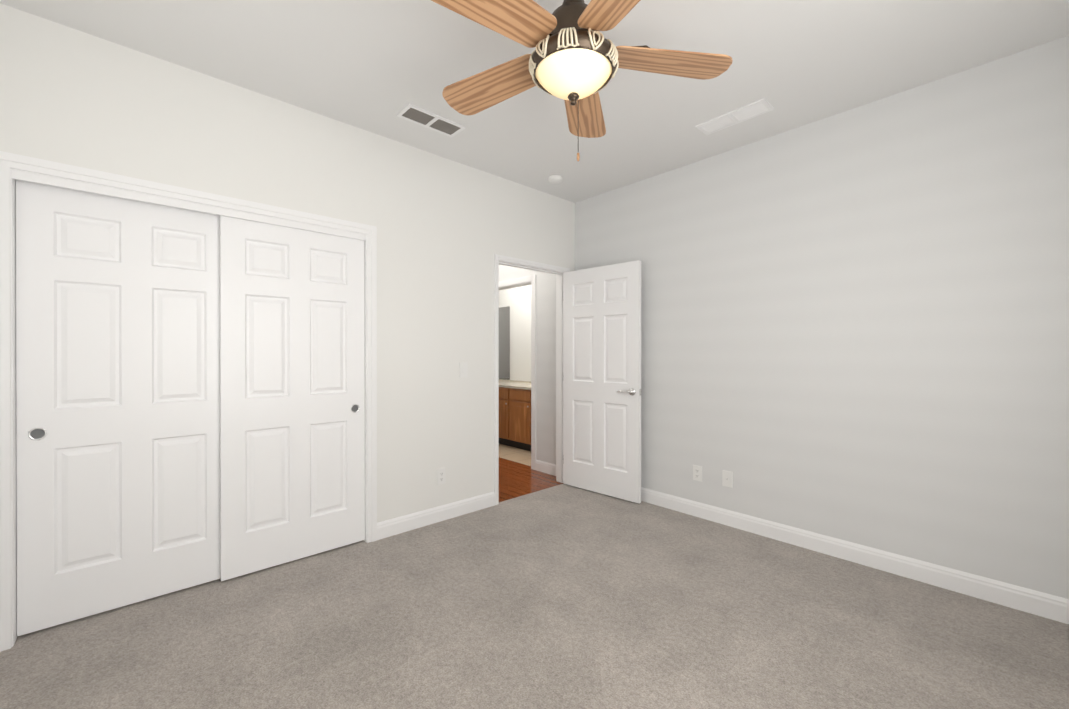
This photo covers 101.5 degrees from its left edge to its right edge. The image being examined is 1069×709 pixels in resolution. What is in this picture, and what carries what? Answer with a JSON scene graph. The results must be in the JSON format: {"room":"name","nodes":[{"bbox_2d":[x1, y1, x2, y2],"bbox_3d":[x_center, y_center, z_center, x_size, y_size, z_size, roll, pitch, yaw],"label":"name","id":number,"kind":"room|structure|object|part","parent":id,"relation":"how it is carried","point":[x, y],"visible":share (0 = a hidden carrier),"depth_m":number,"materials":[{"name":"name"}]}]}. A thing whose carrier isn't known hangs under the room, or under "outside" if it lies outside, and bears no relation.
{"room":"empty bedroom","nodes":[
{"label":"empty bedroom","id":0,"kind":"room"},
{"bbox_2d":[0,3,574,522],"bbox_3d":[-1.120,-0.119,2.982,4.020,2.740,0.120,0,0,-43],"label":"wall","id":1,"kind":"structure","parent":0,"point":[448,229],"depth_m":2.96,"materials":[{"name":"white paint"}]},
{"bbox_2d":[16,180,219,635],"bbox_3d":[-2.001,0.231,2.197,0.785,2.020,0.038,0,0,-43],"label":"closet door","id":2,"kind":"structure","parent":1,"relation":"in","point":[118,395],"depth_m":2.13,"materials":[{"name":"white paint"}]},
{"bbox_2d":[0,151,376,651],"bbox_3d":[-1.719,0.223,2.430,1.550,2.060,0.120,0,0,-43],"label":"door frame","id":3,"kind":"structure","parent":1,"relation":"attached to","point":[22,175],"depth_m":1.99,"materials":[{"name":"white paint"}]},
{"bbox_2d":[220,215,364,580],"bbox_3d":[-1.435,0.230,2.662,0.785,2.020,0.038,0,0,-43],"label":"closet door","id":4,"kind":"structure","parent":1,"relation":"in","point":[292,431],"depth_m":2.61,"materials":[{"name":"white paint"}]},
{"bbox_2d":[377,492,494,539],"bbox_3d":[-0.699,1.195,3.282,1.000,0.112,0.014,0,0,-43],"label":"baseboard","id":5,"kind":"structure","parent":1,"relation":"attached to","point":[399,525],"depth_m":3.23,"materials":[{"name":"white paint"}]},
{"bbox_2d":[437,468,445,484],"bbox_3d":[-0.701,0.916,3.283,0.072,0.116,0.008,0,0,-43],"label":"outlet","id":6,"kind":"object","parent":1,"relation":"attached to","point":[441,475],"visible":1,"depth_m":3.28,"materials":[{"name":"white plastic"}]},
{"bbox_2d":[494,254,569,504],"bbox_3d":[-0.043,0.209,3.976,0.910,2.080,0.156,0,0,-43],"label":"door frame","id":7,"kind":"structure","parent":1,"relation":"attached to","point":[497,257],"depth_m":4.02,"materials":[{"name":"white paint"}]},
{"bbox_2d":[499,285,530,381],"bbox_3d":[0.096,-0.127,6.266,0.120,2.740,3.300,0,0,-43],"label":"wall","id":8,"kind":"structure","parent":0,"point":[517,300],"depth_m":6.52,"materials":[{"name":"white paint"}]},
{"bbox_2d":[499,306,509,379],"bbox_3d":[-0.659,-0.176,6.985,0.010,1.125,0.820,0,0,-43],"label":"bathroom mirror","id":9,"kind":"object","parent":8,"relation":"attached to","point":[504,342],"visible":0.36,"depth_m":6.77,"materials":[{"name":"grey mirror"}]},
{"bbox_2d":[499,444,562,501],"bbox_3d":[-0.683,1.275,5.551,2.500,0.060,3.300,0,0,-43],"label":"floor","id":10,"kind":"structure","parent":0,"point":[516,479],"depth_m":4.46,"materials":[{"name":"brown wood"}]},
{"bbox_2d":[499,387,530,450],"bbox_3d":[-0.144,0.844,6.013,0.568,0.800,2.650,0,0,-43],"label":"bathroom vanity","id":11,"kind":"object","parent":10,"relation":"on","point":[514,413],"depth_m":5.73,"materials":[{"name":"brown wood"}]},
{"bbox_2d":[499,379,530,386],"bbox_3d":[-0.147,0.419,6.010,0.575,0.050,2.670,0,0,-43],"label":"countertop","id":12,"kind":"structure","parent":11,"relation":"on","point":[502,383],"depth_m":6.23,"materials":[{"name":"beige stone"}]},
{"bbox_2d":[0,484,1068,708],"bbox_3d":[-0.079,1.284,1.946,4.140,0.060,4.420,0,0,-43],"label":"floor carpet","id":13,"kind":"object","parent":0,"point":[563,596],"visible":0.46,"depth_m":1.96,"materials":[{"name":"grey carpet"}]},
{"bbox_2d":[0,0,1068,202],"bbox_3d":[-0.493,-1.539,3.258,5.320,0.100,6.920,0,0,-43],"label":"ceiling","id":14,"kind":"structure","parent":0,"point":[375,66],"depth_m":2.19,"materials":[{"name":"white paint"}]},
{"bbox_2d":[396,103,465,136],"bbox_3d":[-0.653,-1.485,2.783,0.400,0.007,0.170,0,0,-43],"label":"ceiling vent","id":15,"kind":"object","parent":14,"relation":"in","point":[425,118],"visible":1,"depth_m":2.77,"materials":[{"name":"white metal"}]},
{"bbox_2d":[548,175,562,183],"bbox_3d":[0.176,-1.472,3.684,0.128,0.036,0.128,0,0,-43],"label":"smoke detector","id":16,"kind":"object","parent":14,"relation":"attached to","point":[555,179],"visible":1,"depth_m":3.65,"materials":[{"name":"white plastic"}]},
{"bbox_2d":[431,0,732,160],"bbox_3d":[0.117,-1.153,1.655,1.158,0.665,1.199,0,0,-43],"label":"ceiling fan","id":17,"kind":"object","parent":14,"relation":"hanging from","point":[575,60],"visible":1,"depth_m":1.63,"materials":[{"name":"brown wood"}]},
{"bbox_3d":[-0.179,-1.150,1.876,0.482,0.006,0.190,-3,-10,30],"label":"blade","id":18,"kind":"part","parent":17,"relation":"part of","materials":[{"name":"brown wood"}]},
{"bbox_3d":[-0.136,-1.149,1.430,0.482,0.006,0.190,-4,-6,-42],"label":"blade","id":19,"kind":"part","parent":17,"relation":"part of","materials":[{"name":"brown wood"}]},
{"bbox_3d":[0.150,-1.060,1.683,0.316,0.126,0.316,0,0,-43],"label":"lamp shade","id":20,"kind":"part","parent":17,"relation":"part of","materials":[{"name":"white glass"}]},
{"bbox_3d":[0.150,-1.293,1.683,0.268,0.385,0.268,0,0,-43],"label":"motor","id":21,"kind":"part","parent":17,"relation":"part of","materials":[{"name":"brown metal"}]},
{"bbox_3d":[0.233,-1.150,2.055,0.190,0.006,0.482,9,0,13],"label":"blade","id":22,"kind":"part","parent":17,"relation":"part of","materials":[{"name":"brown wood"}]},
{"bbox_3d":[0.302,-1.148,1.333,0.190,0.006,0.482,-10,7,-23],"label":"blade","id":23,"kind":"part","parent":17,"relation":"part of","materials":[{"name":"brown wood"}]},
{"bbox_3d":[0.530,-1.149,1.720,0.482,0.006,0.190,3,9,-6],"label":"blade","id":24,"kind":"part","parent":17,"relation":"part of","materials":[{"name":"brown wood"}]},
{"bbox_2d":[695,98,773,134],"bbox_3d":[1.249,-1.485,2.742,0.160,0.007,0.420,0,0,-43],"label":"ceiling vent","id":25,"kind":"object","parent":14,"relation":"in","point":[744,113],"visible":1,"depth_m":2.73,"materials":[{"name":"white paint"}]},
{"bbox_2d":[499,35,1068,598],"bbox_3d":[0.551,-0.122,4.224,0.120,2.740,6.920,0,0,-43],"label":"wall","id":26,"kind":"structure","parent":0,"point":[853,325],"depth_m":2.56,"materials":[{"name":"white paint"}]},
{"bbox_2d":[499,274,535,469],"bbox_3d":[-0.258,0.191,5.091,0.134,2.110,0.930,0,0,-43],"label":"door frame","id":27,"kind":"structure","parent":26,"relation":"attached to","point":[518,282],"depth_m":4.74,"materials":[{"name":"white paint"}]},
{"bbox_2d":[535,460,555,475],"bbox_3d":[0.163,1.192,4.549,0.014,0.112,0.440,0,0,-43],"label":"baseboard","id":28,"kind":"structure","parent":26,"relation":"attached to","point":[545,467],"depth_m":4.59,"materials":[{"name":"white paint"}]},
{"bbox_2d":[563,260,640,502],"bbox_3d":[0.583,0.227,3.914,0.821,2.020,0.146,0,0,43],"label":"bedroom door","id":29,"kind":"structure","parent":26,"relation":"in","point":[601,379],"depth_m":3.86,"materials":[{"name":"white paint"}]},
{"bbox_2d":[693,465,701,481],"bbox_3d":[1.257,0.915,3.367,0.008,0.116,0.072,0,0,-43],"label":"outlet","id":30,"kind":"object","parent":26,"relation":"attached to","point":[697,473],"visible":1,"depth_m":3.36,"materials":[{"name":"white plastic"}]},
{"bbox_2d":[722,470,732,487],"bbox_3d":[1.410,0.911,3.195,0.016,0.116,0.072,0,0,-43],"label":"outlet","id":31,"kind":"object","parent":26,"relation":"attached to","point":[727,478],"visible":1,"depth_m":3.19,"materials":[{"name":"white plastic"}]},
{"bbox_2d":[641,487,1068,623],"bbox_3d":[1.580,1.195,3.013,0.014,0.112,3.500,0,0,-43],"label":"baseboard","id":32,"kind":"structure","parent":26,"relation":"attached to","point":[1048,606],"depth_m":2.52,"materials":[{"name":"white paint"}]}
]}

